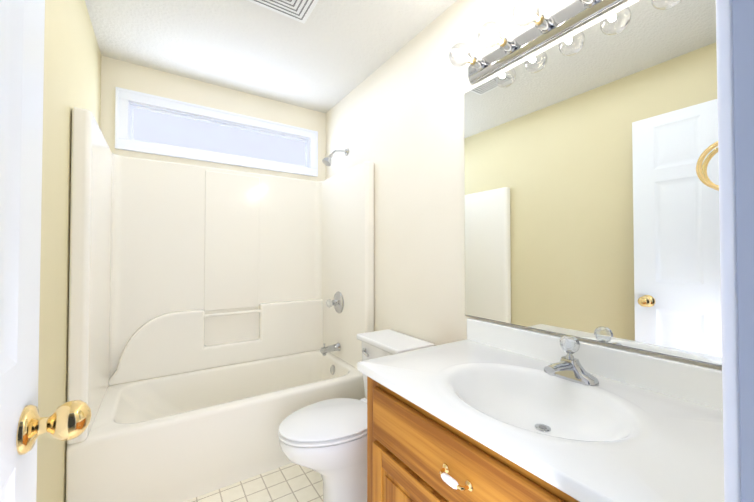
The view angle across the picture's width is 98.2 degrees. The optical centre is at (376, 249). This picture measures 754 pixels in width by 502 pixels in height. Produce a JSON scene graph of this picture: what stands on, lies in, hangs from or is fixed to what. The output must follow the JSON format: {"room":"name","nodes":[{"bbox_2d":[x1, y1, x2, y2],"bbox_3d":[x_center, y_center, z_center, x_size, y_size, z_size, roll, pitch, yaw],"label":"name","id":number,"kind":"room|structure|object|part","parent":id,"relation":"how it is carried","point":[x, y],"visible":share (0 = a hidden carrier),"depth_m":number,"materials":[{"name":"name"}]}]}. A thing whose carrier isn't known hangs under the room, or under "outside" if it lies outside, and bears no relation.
{"room":"bathroom","nodes":[
{"label":"bathroom","id":0,"kind":"room"},
{"bbox_2d":[0,468,14,501],"bbox_3d":[-0.510,0.647,0.414,0.007,0.614,0.215,1,-1,-33],"label":"panel","id":1,"kind":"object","parent":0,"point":[7,491],"depth_m":0.50,"materials":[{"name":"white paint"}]},
{"bbox_2d":[36,0,100,501],"bbox_3d":[-1.069,-0.008,0.921,0.120,2.440,2.792,1,-1,-33],"label":"wall","id":2,"kind":"structure","parent":0,"point":[72,66],"depth_m":1.23,"materials":[{"name":"beige paint"}]},
{"bbox_2d":[100,56,325,180],"bbox_3d":[-1.120,0.019,2.488,1.520,2.440,0.120,1,-1,-33],"label":"wall","id":3,"kind":"structure","parent":0,"point":[128,76],"depth_m":2.33,"materials":[{"name":"beige paint"}]},
{"bbox_2d":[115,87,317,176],"bbox_3d":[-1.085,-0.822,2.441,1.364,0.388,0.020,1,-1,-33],"label":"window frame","id":4,"kind":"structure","parent":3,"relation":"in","point":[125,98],"depth_m":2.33,"materials":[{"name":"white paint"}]},
{"bbox_2d":[128,101,309,167],"bbox_3d":[-1.110,-0.822,2.478,1.232,0.256,0.071,1,-1,-33],"label":"window frame","id":5,"kind":"object","parent":3,"relation":"attached to","point":[215,120],"visible":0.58,"depth_m":2.40,"materials":[{"name":"white paint"}]},
{"bbox_2d":[130,105,306,166],"bbox_3d":[-1.113,-0.822,2.483,1.220,0.244,0.020,1,-1,-33],"label":"window","id":6,"kind":"structure","parent":5,"relation":"in","point":[153,126],"depth_m":2.41,"materials":[{"name":"glass"}]},
{"bbox_2d":[184,463,323,501],"bbox_3d":[-0.068,1.262,0.871,1.760,0.100,3.942,1,-1,-33],"label":"floor","id":7,"kind":"structure","parent":0,"point":[292,482],"depth_m":1.67,"materials":[{"name":"tile"}]},
{"bbox_2d":[66,107,373,501],"bbox_3d":[-0.865,0.221,2.101,1.515,2.022,0.793,1,-1,-33],"label":"tub","id":8,"kind":"object","parent":7,"relation":"on","point":[219,320],"visible":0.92,"depth_m":2.14,"materials":[{"name":"white plastic"}]},
{"bbox_2d":[66,350,364,501],"bbox_3d":[-0.866,1.027,2.086,1.512,0.410,0.793,1,-1,-33],"label":"basin","id":9,"kind":"object","parent":8,"relation":"in","point":[184,435],"depth_m":1.71,"materials":[{"name":"white plastic"}]},
{"bbox_3d":[-1.056,-0.058,2.399,0.372,0.990,0.012,1,-1,-33],"label":"panel","id":10,"kind":"part","parent":8,"relation":"part of","materials":[{"name":"white plastic"}]},
{"bbox_3d":[-0.352,0.403,2.436,0.058,0.066,0.063,1,-1,-33],"label":"valve knob","id":11,"kind":"part","parent":8,"relation":"part of","materials":[{"name":"plastic"}]},
{"bbox_3d":[-0.349,0.738,2.432,0.147,0.064,0.064,1,-1,-33],"label":"spout","id":12,"kind":"part","parent":8,"relation":"part of","materials":[{"name":"silver metal"}]},
{"bbox_3d":[-0.331,0.903,2.441,0.016,0.072,0.072,1,-1,-33],"label":"overflow plate","id":13,"kind":"part","parent":8,"relation":"part of","materials":[{"name":"silver metal"}]},
{"bbox_3d":[-0.310,0.403,2.464,0.050,0.164,0.164,1,-1,-33],"label":"valve plate","id":14,"kind":"part","parent":8,"relation":"part of","materials":[{"name":"silver metal"}]},
{"bbox_3d":[-0.293,-0.732,2.494,0.136,0.062,0.017,1,-1,-33],"label":"shower arm","id":15,"kind":"part","parent":8,"relation":"part of"},
{"bbox_2d":[278,329,434,501],"bbox_3d":[-0.121,0.856,1.644,0.743,0.738,0.410,1,-1,-33],"label":"toilet","id":16,"kind":"object","parent":7,"relation":"on","point":[326,440],"visible":0.65,"depth_m":1.51,"materials":[{"name":"white ceramic"}]},
{"bbox_3d":[-0.235,0.833,1.569,0.470,0.016,0.376,1,-1,-33],"label":"seat","id":17,"kind":"part","parent":16,"relation":"part of","materials":[{"name":"white plastic"}]},
{"bbox_3d":[-0.230,0.815,1.573,0.477,0.014,0.372,1,-1,-33],"label":"seat lid","id":18,"kind":"part","parent":16,"relation":"part of","materials":[{"name":"white plastic"}]},
{"bbox_3d":[-0.169,1.036,1.610,0.620,0.377,0.364,1,-1,-33],"label":"bowl","id":19,"kind":"part","parent":16,"relation":"part of","materials":[{"name":"white ceramic"}]},
{"bbox_3d":[0.093,0.688,1.789,0.212,0.334,0.384,1,-1,-33],"label":"tank","id":20,"kind":"part","parent":16,"relation":"part of","materials":[{"name":"white ceramic"}]},
{"bbox_3d":[0.089,0.505,1.789,0.238,0.032,0.410,1,-1,-33],"label":"tank lid","id":21,"kind":"part","parent":16,"relation":"part of","materials":[{"name":"white ceramic"}]},
{"bbox_2d":[357,318,723,501],"bbox_3d":[0.424,0.741,0.948,0.616,0.944,0.926,1,-1,-33],"label":"bathroom vanity","id":22,"kind":"object","parent":7,"relation":"on","point":[484,411],"visible":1,"depth_m":0.88,"materials":[{"name":"white stone"}]},
{"bbox_3d":[0.091,0.869,0.964,0.006,0.272,0.234,1,-1,-33],"label":"door raised panel","id":23,"kind":"part","parent":22,"relation":"part of","materials":[{"name":"brown wood"}]},
{"bbox_3d":[0.098,0.869,0.968,0.012,0.418,0.380,1,-1,-33],"label":"door","id":24,"kind":"part","parent":22,"relation":"part of","materials":[{"name":"brown wood"}]},
{"bbox_3d":[0.175,0.558,0.787,0.019,0.019,0.048,1,-1,-33],"label":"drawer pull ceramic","id":25,"kind":"part","parent":22,"relation":"part of","materials":[{"name":"white ceramic"}]},
{"bbox_3d":[0.201,0.555,0.813,0.018,0.172,0.761,1,-1,-33],"label":"drawer","id":26,"kind":"part","parent":22,"relation":"part of","materials":[{"name":"brown wood"}]},
{"bbox_2d":[544,335,598,385],"bbox_3d":[0.566,0.336,0.998,0.146,0.134,0.156,1,-1,-33],"label":"faucet","id":27,"kind":"object","parent":22,"relation":"on","point":[568,371],"depth_m":1.00,"materials":[{"name":"silver metal"}]},
{"bbox_2d":[85,0,456,112],"bbox_3d":[-0.068,-1.278,0.914,1.760,0.100,3.942,1,-1,-33],"label":"ceiling","id":28,"kind":"structure","parent":0,"point":[326,56],"depth_m":1.90,"materials":[{"name":"white paint"}]},
{"bbox_2d":[247,0,318,22],"bbox_3d":[-0.430,-1.210,1.535,0.300,0.014,0.300,1,-1,-33],"label":"ceiling vent","id":29,"kind":"object","parent":28,"relation":"in","point":[309,11],"visible":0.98,"depth_m":1.62,"materials":[{"name":"white plastic"}]},
{"bbox_2d":[254,0,313,19],"bbox_3d":[-0.430,-1.203,1.535,0.256,0.002,0.256,1,-1,-33],"label":"ceiling air vent slots","id":30,"kind":"object","parent":29,"relation":"attached to","point":[293,5],"visible":1,"depth_m":1.62,"materials":[{"name":"grey metal"}]},
{"bbox_2d":[325,0,721,369],"bbox_3d":[0.300,0.008,1.824,0.120,2.440,2.792,1,-1,-33],"label":"wall","id":31,"kind":"structure","parent":0,"point":[397,119],"depth_m":1.78,"materials":[{"name":"beige paint"}]},
{"bbox_2d":[449,0,623,83],"bbox_3d":[0.600,-0.815,1.085,0.206,0.092,0.895,1,-1,-33],"label":"sconce","id":32,"kind":"object","parent":31,"relation":"attached to","point":[543,29],"visible":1,"depth_m":1.22,"materials":[{"name":"silver metal"}]},
{"bbox_3d":[0.356,-0.810,1.370,0.113,0.090,0.090,1,-1,-33],"label":"bulb","id":33,"kind":"part","parent":32,"relation":"part of","materials":[{"name":"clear glass"}]},
{"bbox_2d":[470,56,485,70],"bbox_3d":[0.435,-0.809,1.422,0.050,0.052,0.052,1,-1,-33],"label":"socket","id":34,"kind":"object","parent":32,"relation":"attached to","point":[478,64],"depth_m":1.41,"materials":[{"name":"silver metal"}]},
{"bbox_3d":[0.437,-0.812,1.246,0.113,0.090,0.090,1,-1,-33],"label":"bulb","id":35,"kind":"part","parent":32,"relation":"part of","materials":[{"name":"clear glass"}]},
{"bbox_2d":[499,37,516,53],"bbox_3d":[0.517,-0.811,1.299,0.050,0.052,0.052,1,-1,-33],"label":"socket","id":36,"kind":"object","parent":32,"relation":"attached to","point":[509,46],"depth_m":1.29,"materials":[{"name":"silver metal"}]},
{"bbox_3d":[0.519,-0.814,1.123,0.113,0.090,0.090,1,-1,-33],"label":"bulb","id":37,"kind":"part","parent":32,"relation":"part of","materials":[{"name":"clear glass"}]},
{"bbox_2d":[534,14,553,33],"bbox_3d":[0.598,-0.814,1.175,0.050,0.052,0.052,1,-1,-33],"label":"socket","id":38,"kind":"object","parent":32,"relation":"attached to","point":[545,25],"depth_m":1.17,"materials":[{"name":"silver metal"}]},
{"bbox_2d":[580,0,597,7],"bbox_3d":[0.680,-0.816,1.052,0.050,0.052,0.052,1,-1,-33],"label":"socket","id":39,"kind":"object","parent":32,"relation":"attached to","point":[583,3],"depth_m":1.06,"materials":[{"name":"silver metal"}]},
{"bbox_2d":[464,0,721,366],"bbox_3d":[0.673,-0.219,1.144,0.006,1.044,0.940,1,-1,-33],"label":"mirror","id":40,"kind":"object","parent":31,"relation":"attached to","point":[591,206],"visible":0.72,"depth_m":1.04,"materials":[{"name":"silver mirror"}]},
{"bbox_2d":[467,318,722,409],"bbox_3d":[0.673,0.364,1.119,0.019,0.104,0.926,1,-1,-33],"label":"backsplash","id":41,"kind":"structure","parent":31,"relation":"attached to","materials":[{"name":"white stone"}]},
{"bbox_2d":[696,141,718,189],"bbox_3d":[0.876,-0.225,0.801,0.032,0.165,0.134,1,-1,-33],"label":"towel ring","id":42,"kind":"object","parent":31,"relation":"attached to","point":[701,177],"visible":0.35,"depth_m":0.84,"materials":[{"name":"gold metal"}]},
{"bbox_3d":[0.349,-0.019,0.262,1.520,2.440,0.120,1,-1,-33],"label":"wall","id":43,"kind":"structure","parent":0,"visible":0},
{"bbox_2d":[0,0,91,501],"bbox_3d":[-0.385,0.165,0.310,0.092,2.045,0.760,1,-1,-33],"label":"door","id":44,"kind":"structure","parent":43,"relation":"in","point":[18,386],"depth_m":0.55,"materials":[{"name":"white paint"}]},
{"bbox_2d":[0,0,23,375],"bbox_3d":[-0.510,-0.134,0.428,0.007,0.625,0.215,1,-1,-33],"label":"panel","id":45,"kind":"structure","parent":44,"relation":"attached to","point":[11,38],"depth_m":0.50,"materials":[{"name":"white paint"}]},
{"bbox_3d":[-0.553,0.301,0.569,0.085,0.076,0.076,1,-1,-33],"label":"inside door knob","id":46,"kind":"part","parent":44,"relation":"part of","materials":[{"name":"gold metal"}]},
{"bbox_2d":[716,0,753,501],"bbox_3d":[0.119,0.131,0.117,0.918,2.136,0.135,1,-1,-33],"label":"door frame","id":47,"kind":"structure","parent":43,"relation":"attached to","point":[743,38],"depth_m":0.38,"materials":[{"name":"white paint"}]}
]}

